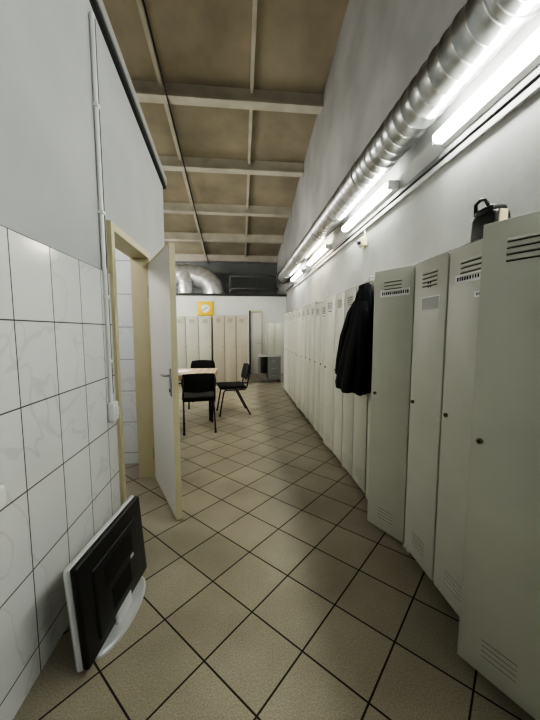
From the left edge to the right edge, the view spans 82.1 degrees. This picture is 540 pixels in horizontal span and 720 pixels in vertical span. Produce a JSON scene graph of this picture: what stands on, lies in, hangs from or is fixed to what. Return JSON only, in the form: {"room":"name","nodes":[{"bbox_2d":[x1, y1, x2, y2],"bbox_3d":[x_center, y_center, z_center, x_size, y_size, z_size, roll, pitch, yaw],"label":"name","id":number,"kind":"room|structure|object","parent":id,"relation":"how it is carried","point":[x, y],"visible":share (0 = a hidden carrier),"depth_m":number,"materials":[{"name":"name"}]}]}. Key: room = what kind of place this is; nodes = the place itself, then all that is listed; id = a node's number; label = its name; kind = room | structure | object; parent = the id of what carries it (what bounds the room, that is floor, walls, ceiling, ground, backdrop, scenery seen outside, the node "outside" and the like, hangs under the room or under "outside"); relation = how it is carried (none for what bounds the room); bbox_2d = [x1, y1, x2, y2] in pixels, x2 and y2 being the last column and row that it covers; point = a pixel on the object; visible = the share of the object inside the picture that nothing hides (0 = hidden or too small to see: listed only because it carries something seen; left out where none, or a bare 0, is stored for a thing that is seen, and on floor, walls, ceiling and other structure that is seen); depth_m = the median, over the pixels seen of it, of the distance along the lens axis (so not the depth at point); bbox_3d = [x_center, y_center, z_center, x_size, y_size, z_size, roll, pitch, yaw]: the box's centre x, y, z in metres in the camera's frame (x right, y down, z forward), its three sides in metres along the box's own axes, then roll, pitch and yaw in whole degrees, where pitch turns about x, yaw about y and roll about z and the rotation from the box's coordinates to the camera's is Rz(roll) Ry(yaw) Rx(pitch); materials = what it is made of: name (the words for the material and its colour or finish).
{"room":"locker room","nodes":[
{"label":"locker room","id":0,"kind":"room"},
{"bbox_2d":[0,0,163,719],"bbox_3d":[-2.935,-0.699,0.003,4.170,4.190,6.700,-1,5,-6],"label":"wall","id":1,"kind":"structure","parent":0,"point":[59,461],"depth_m":1.39,"materials":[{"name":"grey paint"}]},
{"bbox_2d":[0,485,6,509],"bbox_3d":[-0.911,0.467,1.025,0.034,0.080,0.080,-1,5,-6],"label":"wall socket","id":2,"kind":"object","parent":1,"relation":"attached to","point":[3,502],"visible":1,"depth_m":1.04,"materials":[{"name":"white plastic"}]},
{"bbox_2d":[89,11,118,421],"bbox_3d":[-1.002,-0.793,1.877,0.056,2.370,0.080,-1,5,-6],"label":"conduit","id":3,"kind":"object","parent":1,"relation":"attached to","point":[113,408],"visible":1,"depth_m":1.86,"materials":[{"name":"white plastic"}]},
{"bbox_2d":[89,0,166,188],"bbox_3d":[-0.916,-2.229,0.076,0.170,1.256,6.740,-1,5,-6],"label":"trim","id":4,"kind":"structure","parent":1,"relation":"attached to","point":[98,7],"depth_m":2.25,"materials":[{"name":"black metal"}]},
{"bbox_2d":[106,220,154,504],"bbox_3d":[-1.133,0.119,2.489,0.160,2.100,0.870,-1,5,-6],"label":"door frame","id":5,"kind":"structure","parent":1,"relation":"attached to","point":[117,238],"depth_m":2.81,"materials":[{"name":"beige wood"}]},
{"bbox_2d":[147,242,182,519],"bbox_3d":[-0.891,0.160,2.532,0.150,1.990,0.801,-4,6,-35],"label":"door","id":6,"kind":"structure","parent":1,"relation":"in","point":[161,288],"depth_m":2.38,"materials":[{"name":"wood"}]},
{"bbox_2d":[115,248,138,463],"bbox_3d":[-2.004,-0.104,1.915,1.700,2.650,2.520,-1,5,-6],"label":"wall","id":7,"kind":"structure","parent":0,"point":[123,269],"depth_m":3.18,"materials":[{"name":"tile"}]},
{"bbox_2d":[102,0,348,262],"bbox_3d":[-2.204,-4.768,4.183,6.800,3.367,15.900,-1,5,-6],"label":"ceiling","id":8,"kind":"structure","parent":0,"point":[245,80],"depth_m":5.42,"materials":[{"name":"paint"}]},
{"bbox_2d":[142,0,208,263],"bbox_3d":[-1.647,-4.550,4.258,0.024,3.046,15.600,-1,5,-6],"label":"cable","id":9,"kind":"object","parent":8,"relation":"attached to","point":[143,2],"depth_m":5.32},
{"bbox_2d":[175,261,276,293],"bbox_3d":[-2.888,-1.890,12.332,6.650,4.266,0.150,-1,5,-6],"label":"wall","id":10,"kind":"structure","parent":0,"point":[223,271],"depth_m":12.30,"materials":[{"name":"grey paint"}]},
{"bbox_2d":[175,264,225,293],"bbox_3d":[-3.767,-1.474,10.974,4.432,3.687,2.250,-1,5,-6],"label":"air duct","id":11,"kind":"object","parent":10,"relation":"attached to","point":[188,276],"visible":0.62,"depth_m":10.04,"materials":[{"name":"metal"}]},
{"bbox_2d":[229,275,277,293],"bbox_3d":[-0.455,-1.140,10.142,1.740,3.178,0.080,-1,5,-6],"label":"pipe","id":12,"kind":"object","parent":10,"relation":"attached to","point":[230,288],"visible":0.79,"depth_m":9.97,"materials":[{"name":"grey metal"}]},
{"bbox_2d":[176,295,285,373],"bbox_3d":[-2.710,-0.767,9.806,6.500,2.500,0.100,-1,5,-6],"label":"wall","id":13,"kind":"structure","parent":0,"point":[273,308],"depth_m":9.86,"materials":[{"name":"white paint"}]},
{"bbox_2d":[197,301,213,315],"bbox_3d":[-2.026,-1.612,9.717,0.500,0.440,0.050,-1,5,-6],"label":"wall clock","id":14,"kind":"object","parent":13,"relation":"attached to","point":[204,308],"visible":1,"depth_m":9.70,"materials":[{"name":"plastic"}]},
{"bbox_2d":[176,293,286,296],"bbox_3d":[-2.710,-2.046,9.686,6.500,0.070,0.160,-1,5,-6],"label":"trim","id":15,"kind":"structure","parent":13,"relation":"on","point":[186,294],"depth_m":9.73,"materials":[{"name":"metal"}]},
{"bbox_2d":[249,310,261,373],"bbox_3d":[-0.460,-0.562,10.034,0.420,2.050,0.160,-1,5,-6],"label":"door","id":16,"kind":"structure","parent":13,"relation":"in","point":[255,317],"depth_m":10.00,"materials":[{"name":"metal"}]},
{"bbox_2d":[13,374,534,719],"bbox_3d":[-2.204,1.014,4.724,6.500,0.100,15.600,-1,5,-6],"label":"floor","id":17,"kind":"structure","parent":0,"point":[274,594],"depth_m":1.56,"materials":[{"name":"tile"}]},
{"bbox_2d":[62,495,146,671],"bbox_3d":[-0.739,1.028,1.510,0.150,0.471,0.570,0,5,2],"label":"television","id":18,"kind":"object","parent":17,"relation":"on","point":[105,585],"visible":1,"depth_m":1.39,"materials":[{"name":"black plastic"}]},
{"bbox_2d":[177,316,212,383],"bbox_3d":[-2.046,-0.266,8.322,0.993,1.780,0.462,-1,5,-6],"label":"locker","id":19,"kind":"object","parent":17,"relation":"on","point":[194,333],"visible":0.63,"depth_m":8.09,"materials":[{"name":"metal"}]},
{"bbox_2d":[178,368,217,420],"bbox_3d":[-1.563,0.556,5.072,1.360,0.748,0.762,-1,5,-6],"label":"dining table","id":20,"kind":"object","parent":17,"relation":"on","point":[193,370],"visible":0.27,"depth_m":5.01,"materials":[{"name":"brown wood"}]},
{"bbox_2d":[181,373,216,434],"bbox_3d":[-1.022,0.574,4.445,0.470,0.840,0.554,-1,6,-15],"label":"chair","id":21,"kind":"object","parent":17,"relation":"on","point":[197,387],"visible":1,"depth_m":4.22,"materials":[{"name":"black fabric"}]},
{"bbox_2d":[188,360,215,408],"bbox_3d":[-1.283,0.442,5.850,0.470,0.840,0.554,-1,5,-6],"label":"chair","id":22,"kind":"object","parent":17,"relation":"on","point":[197,363],"visible":0.29,"depth_m":6.04,"materials":[{"name":"black plastic"}]},
{"bbox_2d":[213,316,247,383],"bbox_3d":[-1.061,-0.280,8.366,0.903,1.800,0.462,-1,5,-6],"label":"tall cabinet","id":23,"kind":"object","parent":17,"relation":"on","point":[230,333],"visible":0.92,"depth_m":8.14,"materials":[{"name":"beige metal"}]},
{"bbox_2d":[216,363,250,416],"bbox_3d":[-0.630,0.490,5.336,0.554,0.840,0.470,-1,6,-15],"label":"chair","id":24,"kind":"object","parent":17,"relation":"on","point":[231,386],"visible":1,"depth_m":5.18,"materials":[{"name":"black fabric"}]},
{"bbox_2d":[258,354,281,382],"bbox_3d":[-0.022,0.226,8.697,0.620,0.730,0.600,-1,5,-6],"label":"office desk","id":25,"kind":"object","parent":17,"relation":"on","point":[270,365],"visible":0.98,"depth_m":8.44,"materials":[{"name":"metal"}]},
{"bbox_2d":[267,323,280,355],"bbox_3d":[0.106,-0.584,8.651,0.360,0.889,0.465,-1,5,-6],"label":"upper cabinet","id":26,"kind":"object","parent":25,"relation":"on","point":[273,329],"visible":1,"depth_m":8.44,"materials":[{"name":"metal"}]},
{"bbox_2d":[284,312,291,392],"bbox_3d":[0.583,-0.155,7.030,0.481,1.800,0.602,-1,5,-6],"label":"locker","id":27,"kind":"object","parent":17,"relation":"on","point":[285,314],"visible":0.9,"depth_m":6.93,"materials":[{"name":"metal"}]},
{"bbox_2d":[288,312,292,397],"bbox_3d":[0.641,-0.084,6.432,0.481,1.770,0.602,-1,5,-6],"label":"locker","id":28,"kind":"object","parent":17,"relation":"on","point":[290,315],"visible":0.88,"depth_m":6.36,"materials":[{"name":"white metal"}]},
{"bbox_2d":[292,309,296,402],"bbox_3d":[0.699,-0.043,5.831,0.481,1.800,0.602,-1,5,-6],"label":"locker","id":29,"kind":"object","parent":17,"relation":"on","point":[294,359],"visible":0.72,"depth_m":5.86,"materials":[{"name":"white metal"}]},
{"bbox_2d":[296,305,306,417],"bbox_3d":[0.744,0.013,5.229,0.508,1.800,0.601,-1,5,-6],"label":"locker","id":30,"kind":"object","parent":17,"relation":"on","point":[301,312],"visible":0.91,"depth_m":5.22,"materials":[{"name":"metal"}]},
{"bbox_2d":[305,302,319,429],"bbox_3d":[0.816,0.069,4.631,0.481,1.800,0.602,-1,5,-6],"label":"locker","id":31,"kind":"object","parent":17,"relation":"on","point":[310,309],"visible":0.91,"depth_m":4.57,"materials":[{"name":"white metal"}]},
{"bbox_2d":[314,301,324,438],"bbox_3d":[0.874,0.140,4.033,0.481,1.770,0.602,-1,5,-6],"label":"locker","id":32,"kind":"object","parent":17,"relation":"on","point":[319,307],"visible":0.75,"depth_m":4.03,"materials":[{"name":"white metal"}]},
{"bbox_2d":[323,290,345,466],"bbox_3d":[0.919,0.181,3.431,0.508,1.800,0.601,-1,5,-6],"label":"locker","id":33,"kind":"object","parent":17,"relation":"on","point":[334,304],"visible":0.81,"depth_m":3.44,"materials":[{"name":"metal"}]},
{"bbox_2d":[342,280,372,497],"bbox_3d":[0.991,0.237,2.833,0.481,1.800,0.602,-1,5,-6],"label":"locker","id":34,"kind":"object","parent":17,"relation":"on","point":[355,407],"visible":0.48,"depth_m":2.80,"materials":[{"name":"white metal"}]},
{"bbox_2d":[365,263,416,548],"bbox_3d":[0.991,0.294,2.222,0.597,1.800,0.603,-1,5,-6],"label":"locker","id":35,"kind":"object","parent":17,"relation":"on","point":[393,289],"visible":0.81,"depth_m":2.01,"materials":[{"name":"metal"}]},
{"bbox_2d":[335,276,374,395],"bbox_3d":[0.662,-0.199,2.442,0.277,0.895,0.410,-3,6,-29],"label":"coat","id":36,"kind":"object","parent":35,"relation":"hanging from","point":[353,367],"visible":0.98,"depth_m":2.31,"materials":[{"name":"fabric"}]},
{"bbox_2d":[404,238,482,615],"bbox_3d":[1.108,0.350,1.624,0.481,1.800,0.602,-1,5,-6],"label":"locker","id":37,"kind":"object","parent":17,"relation":"on","point":[447,284],"visible":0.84,"depth_m":1.58,"materials":[{"name":"metal"}]},
{"bbox_2d":[470,198,510,242],"bbox_3d":[1.013,-0.639,1.422,0.100,0.208,0.158,-1,5,-6],"label":"bag","id":38,"kind":"object","parent":37,"relation":"on","point":[491,213],"visible":0.67,"depth_m":1.40,"materials":[{"name":"black fabric"}]},
{"bbox_2d":[457,211,539,719],"bbox_3d":[1.110,0.408,1.003,0.597,1.800,0.601,-1,5,-6],"label":"locker","id":39,"kind":"object","parent":17,"relation":"on","point":[499,632],"visible":1,"depth_m":1.12,"materials":[{"name":"metal"}]},
{"bbox_2d":[277,0,539,312],"bbox_3d":[1.109,-2.695,4.699,0.150,7.292,15.600,-1,5,-6],"label":"wall","id":40,"kind":"structure","parent":0,"point":[382,45],"depth_m":2.93,"materials":[{"name":"paint"}]},
{"bbox_2d":[291,269,304,281],"bbox_3d":[0.683,-2.095,7.716,0.123,0.085,1.310,-1,5,-6],"label":"lamp","id":41,"kind":"object","parent":40,"relation":"attached to","point":[301,272],"visible":1,"depth_m":7.51,"materials":[{"name":"white plastic"}]},
{"bbox_2d":[307,244,331,265],"bbox_3d":[0.878,-1.907,5.709,0.123,0.085,1.360,-1,5,-6],"label":"lamp","id":42,"kind":"object","parent":40,"relation":"attached to","point":[326,248],"visible":1,"depth_m":5.46,"materials":[{"name":"white plastic"}]},
{"bbox_2d":[356,229,366,247],"bbox_3d":[1.085,-1.449,3.683,0.108,0.200,0.120,-1,5,-6],"label":"sensor","id":43,"kind":"object","parent":40,"relation":"attached to","point":[362,242],"visible":1,"depth_m":3.65,"materials":[{"name":"beige plastic"}]},
{"bbox_2d":[342,180,398,232],"bbox_3d":[1.087,-1.706,3.554,0.123,0.085,1.310,-1,5,-6],"label":"lamp","id":44,"kind":"object","parent":40,"relation":"attached to","point":[391,186],"visible":1,"depth_m":3.31,"materials":[{"name":"white plastic"}]},
{"bbox_2d":[276,0,539,284],"bbox_3d":[0.988,-1.949,3.329,0.380,0.380,12.730,-1,5,-6],"label":"ventilation duct","id":45,"kind":"object","parent":40,"relation":"attached to","point":[480,29],"visible":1,"depth_m":2.02,"materials":[{"name":"metal"}]},
{"bbox_2d":[286,66,539,292],"bbox_3d":[1.145,-1.573,3.450,0.030,0.090,12.890,-1,5,-6],"label":"cable trunking","id":46,"kind":"object","parent":40,"relation":"attached to","point":[530,85],"visible":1,"depth_m":2.13,"materials":[{"name":"grey plastic"}]},
{"bbox_2d":[432,28,539,146],"bbox_3d":[1.278,-1.523,1.596,0.123,0.085,1.300,-1,5,-6],"label":"lamp","id":47,"kind":"object","parent":40,"relation":"attached to","point":[526,58],"visible":1,"depth_m":1.73,"materials":[{"name":"white plastic"}]}
]}

